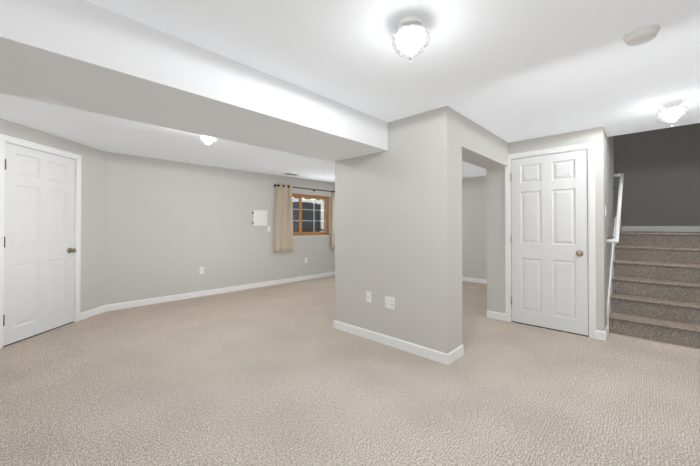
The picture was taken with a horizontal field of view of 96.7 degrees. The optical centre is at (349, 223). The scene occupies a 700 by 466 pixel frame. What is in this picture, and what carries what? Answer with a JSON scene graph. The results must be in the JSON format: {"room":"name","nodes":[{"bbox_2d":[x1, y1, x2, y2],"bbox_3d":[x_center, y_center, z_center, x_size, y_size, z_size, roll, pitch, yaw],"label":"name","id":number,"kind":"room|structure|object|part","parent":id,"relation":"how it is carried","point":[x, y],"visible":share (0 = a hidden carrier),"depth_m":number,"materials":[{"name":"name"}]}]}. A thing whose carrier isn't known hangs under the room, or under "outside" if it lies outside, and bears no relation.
{"room":"finished basement","nodes":[
{"label":"finished basement","id":0,"kind":"room"},
{"bbox_2d":[0,118,104,312],"bbox_3d":[-3.448,0.090,2.020,0.120,2.250,4.700,0,-1,-1],"label":"wall","id":1,"kind":"structure","parent":0,"point":[92,223],"depth_m":4.11,"materials":[{"name":"grey paint"}]},
{"bbox_2d":[3,142,74,345],"bbox_3d":[-3.438,0.206,3.466,0.052,2.016,0.837,0,-1,-1],"label":"door","id":2,"kind":"structure","parent":1,"relation":"in","point":[39,228],"depth_m":3.41,"materials":[{"name":"white paint"}]},
{"bbox_3d":[-3.424,0.184,3.071,0.032,1.648,0.032,0,-1,44],"label":"left door hinges","id":3,"kind":"part","parent":2,"relation":"part of","materials":[{"name":"silver metal"}]},
{"bbox_2d":[0,134,81,348],"bbox_3d":[-3.475,0.180,3.478,0.136,2.100,0.952,0,-1,-1],"label":"door frame","id":4,"kind":"structure","parent":1,"relation":"attached to","point":[78,164],"depth_m":3.58,"materials":[{"name":"white wood"}]},
{"bbox_2d":[80,305,104,319],"bbox_3d":[-3.436,1.188,4.152,0.304,0.092,0.304,0,-1,44],"label":"baseboard","id":5,"kind":"structure","parent":1,"relation":"attached to","point":[91,312],"depth_m":4.03,"materials":[{"name":"white wood"}]},
{"bbox_2d":[104,152,334,304],"bbox_3d":[-1.575,0.131,6.523,0.250,2.250,6.700,0,-1,44],"label":"wall","id":6,"kind":"structure","parent":0,"point":[171,227],"depth_m":5.21,"materials":[{"name":"grey paint"}]},
{"bbox_2d":[199,267,203,273],"bbox_3d":[-2.536,0.805,5.319,0.008,0.115,0.070,0,-1,44],"label":"outlet","id":7,"kind":"object","parent":6,"relation":"attached to","point":[201,270],"visible":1,"depth_m":5.32,"materials":[{"name":"white plastic"}]},
{"bbox_2d":[105,272,334,311],"bbox_3d":[-1.429,1.209,6.477,0.013,0.092,5.850,0,-1,44],"label":"baseboard","id":8,"kind":"structure","parent":6,"relation":"attached to","point":[124,305],"depth_m":5.35,"materials":[{"name":"white wood"}]},
{"bbox_2d":[252,210,266,225],"bbox_3d":[-1.769,-0.108,6.121,0.026,0.300,0.322,0,-1,44],"label":"access hatch","id":9,"kind":"object","parent":6,"relation":"attached to","point":[259,217],"visible":0.98,"depth_m":6.11,"materials":[{"name":"white"}]},
{"bbox_2d":[274,184,334,192],"bbox_3d":[-0.811,-0.762,7.081,0.101,0.066,2.154,0,-1,44],"label":"curtain rod","id":10,"kind":"object","parent":6,"relation":"attached to","point":[278,185],"visible":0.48,"depth_m":6.83,"materials":[{"name":"black metal"}]},
{"bbox_2d":[274,183,292,252],"bbox_3d":[-1.370,-0.112,6.460,0.100,1.415,0.472,0,-1,44],"label":"curtain","id":11,"kind":"object","parent":10,"relation":"hanging from","point":[283,238],"visible":0.98,"depth_m":6.45,"materials":[{"name":"fabric"}]},
{"bbox_2d":[331,190,334,248],"bbox_3d":[-0.265,-0.102,7.617,0.103,1.415,0.500,0,-1,44],"label":"curtain","id":12,"kind":"object","parent":10,"relation":"hanging from","point":[333,225],"visible":0.19,"depth_m":7.47,"materials":[{"name":"fabric"}]},
{"bbox_2d":[292,194,328,235],"bbox_3d":[-1.048,-0.189,7.066,0.090,0.926,1.450,0,-1,44],"label":"window","id":13,"kind":"structure","parent":6,"relation":"in","point":[300,232],"depth_m":7.19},
{"bbox_2d":[293,209,325,220],"bbox_3d":[-1.050,-0.189,7.068,0.047,0.766,1.296,0,-1,44],"label":"grilles","id":14,"kind":"object","parent":13,"relation":"attached to","point":[306,209],"visible":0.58,"depth_m":7.06,"materials":[{"name":"white"}]},
{"bbox_2d":[0,275,699,465],"bbox_3d":[0.386,1.269,2.442,8.700,0.100,9.900,0,-1,44],"label":"floor","id":15,"kind":"structure","parent":0,"point":[286,374],"depth_m":2.23,"materials":[{"name":"carpet"}]},
{"bbox_2d":[609,231,699,348],"bbox_3d":[3.742,0.681,4.325,2.260,1.110,2.354,0,-1,44],"label":"stair steps","id":16,"kind":"structure","parent":15,"relation":"on","point":[655,295],"depth_m":3.62,"materials":[{"name":"beige carpet"}]},
{"bbox_2d":[0,0,699,182],"bbox_3d":[0.386,-1.091,2.464,8.700,0.120,9.900,0,-1,44],"label":"ceiling","id":17,"kind":"structure","parent":0,"point":[508,71],"depth_m":2.03,"materials":[{"name":"white paint"}]},
{"bbox_2d":[0,0,387,161],"bbox_3d":[-1.685,-0.897,1.567,0.810,0.285,5.750,0,-1,44],"label":"soffit","id":18,"kind":"structure","parent":17,"relation":"attached to","point":[83,55],"depth_m":1.82,"materials":[{"name":"white paint"}]},
{"bbox_2d":[392,16,429,57],"bbox_3d":[0.315,-0.953,1.619,0.196,0.172,0.196,0,-1,44],"label":"ceiling light","id":19,"kind":"object","parent":17,"relation":"attached to","point":[410,20],"depth_m":1.57,"materials":[{"name":"white glass"}]},
{"bbox_3d":[0.315,-0.934,1.619,0.196,0.134,0.196,0,-1,44],"label":"ceiling light shade","id":20,"kind":"part","parent":19,"relation":"part of","materials":[{"name":"white glass"}]},
{"bbox_2d":[623,24,660,45],"bbox_3d":[1.587,-1.015,1.695,0.150,0.046,0.150,0,-1,44],"label":"smoke detector","id":21,"kind":"object","parent":17,"relation":"attached to","point":[644,34],"visible":1,"depth_m":1.66,"materials":[{"name":"white plastic"}]},
{"bbox_2d":[656,100,688,122],"bbox_3d":[2.750,-0.944,2.658,0.196,0.172,0.196,0,-1,44],"label":"ceiling light","id":22,"kind":"object","parent":17,"relation":"attached to","point":[672,103],"depth_m":2.61,"materials":[{"name":"white glass"}]},
{"bbox_3d":[2.750,-0.925,2.658,0.196,0.134,0.196,0,-1,44],"label":"ceiling light shade","id":23,"kind":"part","parent":22,"relation":"part of","materials":[{"name":"white glass"}]},
{"bbox_2d":[335,115,418,344],"bbox_3d":[0.340,0.102,3.393,1.140,2.250,0.300,0,-1,44],"label":"wall","id":24,"kind":"structure","parent":0,"point":[398,220],"depth_m":3.21,"materials":[{"name":"grey paint"}]},
{"bbox_2d":[366,291,370,302],"bbox_3d":[0.198,0.781,3.306,0.070,0.115,0.013,0,-1,44],"label":"outlet","id":25,"kind":"object","parent":24,"relation":"attached to","point":[368,296],"visible":1,"depth_m":3.31,"materials":[{"name":"white plastic"}]},
{"bbox_2d":[385,296,394,308],"bbox_3d":[0.399,0.793,3.119,0.116,0.115,0.008,0,-1,44],"label":"outlet","id":26,"kind":"object","parent":24,"relation":"attached to","point":[390,302],"visible":1,"depth_m":3.11,"materials":[{"name":"white plastic"}]},
{"bbox_2d":[334,320,448,364],"bbox_3d":[0.330,1.179,3.176,1.435,0.092,0.013,0,-1,44],"label":"baseboard","id":27,"kind":"structure","parent":24,"relation":"attached to","point":[427,353],"depth_m":3.06,"materials":[{"name":"white wood"}]},
{"bbox_2d":[415,106,507,353],"bbox_3d":[1.323,0.102,3.404,0.270,2.250,1.670,0,-1,44],"label":"wall","id":28,"kind":"structure","parent":0,"point":[445,138],"depth_m":2.82,"materials":[{"name":"grey paint"}]},
{"bbox_2d":[447,344,463,364],"bbox_3d":[0.950,1.176,2.795,0.013,0.092,0.312,0,-1,44],"label":"baseboard","id":29,"kind":"structure","parent":28,"relation":"attached to","point":[456,354],"depth_m":2.79,"materials":[{"name":"white wood"}]},
{"bbox_2d":[462,176,486,278],"bbox_3d":[2.069,0.138,7.281,3.990,2.250,0.120,0,-1,44],"label":"wall","id":30,"kind":"structure","parent":0,"point":[474,242],"depth_m":6.63,"materials":[{"name":"grey paint"}]},
{"bbox_2d":[462,277,486,283],"bbox_3d":[2.023,1.216,7.223,3.990,0.092,0.013,0,-1,44],"label":"baseboard","id":31,"kind":"structure","parent":30,"relation":"attached to","point":[475,280],"depth_m":6.61,"materials":[{"name":"white wood"}]},
{"bbox_2d":[486,127,604,330],"bbox_3d":[2.277,0.105,3.732,1.200,2.250,0.120,0,-1,44],"label":"wall","id":32,"kind":"structure","parent":0,"point":[495,197],"depth_m":3.82,"materials":[{"name":"grey paint"}]},
{"bbox_2d":[487,310,605,340],"bbox_3d":[2.236,1.184,3.670,1.212,0.092,0.013,0,-1,44],"label":"baseboard","id":33,"kind":"structure","parent":32,"relation":"attached to","point":[600,335],"depth_m":3.95,"materials":[{"name":"white wood"}]},
{"bbox_2d":[511,150,587,335],"bbox_3d":[2.310,0.207,3.646,0.762,2.016,0.035,0,-1,44],"label":"door","id":34,"kind":"structure","parent":32,"relation":"in","point":[549,225],"depth_m":3.61,"materials":[{"name":"white paint"}]},
{"bbox_2d":[505,142,595,338],"bbox_3d":[2.330,0.182,3.667,0.902,2.100,0.136,0,-1,44],"label":"door frame","id":35,"kind":"structure","parent":32,"relation":"attached to","point":[590,147],"depth_m":3.36,"materials":[{"name":"white wood"}]},
{"bbox_2d":[604,130,613,328],"bbox_3d":[3.205,-0.568,3.932,0.120,3.600,1.440,0,-1,44],"label":"wall","id":36,"kind":"structure","parent":0,"point":[609,178],"depth_m":3.60,"materials":[{"name":"grey paint"}]},
{"bbox_2d":[606,174,623,242],"bbox_3d":[3.352,-0.238,3.921,0.107,0.923,1.232,0,-1,44],"label":"handrail","id":37,"kind":"object","parent":36,"relation":"attached to","point":[618,220],"visible":1,"depth_m":3.78,"materials":[{"name":"white wood"}]},
{"bbox_2d":[607,217,699,332],"bbox_3d":[3.747,0.568,4.303,2.220,1.335,2.380,0,-1,44],"label":"trim","id":38,"kind":"structure","parent":36,"relation":"attached to","point":[660,228],"depth_m":4.70,"materials":[{"name":"white wood"}]},
{"bbox_2d":[614,123,699,225],"bbox_3d":[4.594,-0.556,5.234,2.500,3.600,0.120,0,-1,44],"label":"wall","id":39,"kind":"structure","parent":0,"point":[659,169],"depth_m":4.89,"materials":[{"name":"grey paint"}]},
{"label":"outside","id":40,"kind":"structure","parent":0,"visible":0},
{"bbox_3d":[-10.559,0.849,58.296,84.100,0.100,90.000,0,-1,44],"label":"ground","id":41,"kind":"structure","parent":40,"visible":0},
{"bbox_2d":[292,202,323,231],"bbox_3d":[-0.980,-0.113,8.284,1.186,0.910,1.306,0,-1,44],"label":"window pane","id":42,"kind":"object","parent":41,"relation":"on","point":[312,216],"depth_m":7.95,"materials":[{"name":"grey"}]},
{"bbox_2d":[292,198,323,231],"bbox_3d":[1.181,-1.857,56.017,57.674,5.270,72.922,0,-1,44],"label":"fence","id":43,"kind":"object","parent":41,"relation":"on","point":[321,202],"depth_m":11.75,"materials":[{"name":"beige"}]},
{"bbox_3d":[-1.541,-1.000,3.383,0.124,0.045,0.124,0,-1,44],"label":"ceiling light","id":44,"kind":"object","parent":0,"visible":0},
{"bbox_2d":[198,134,217,144],"bbox_3d":[-1.541,-0.918,3.382,0.196,0.134,0.196,0,-1,44],"label":"shade","id":45,"kind":"object","parent":44,"relation":"attached to","point":[206,140],"visible":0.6,"depth_m":3.33,"materials":[{"name":"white glass"}]}
]}

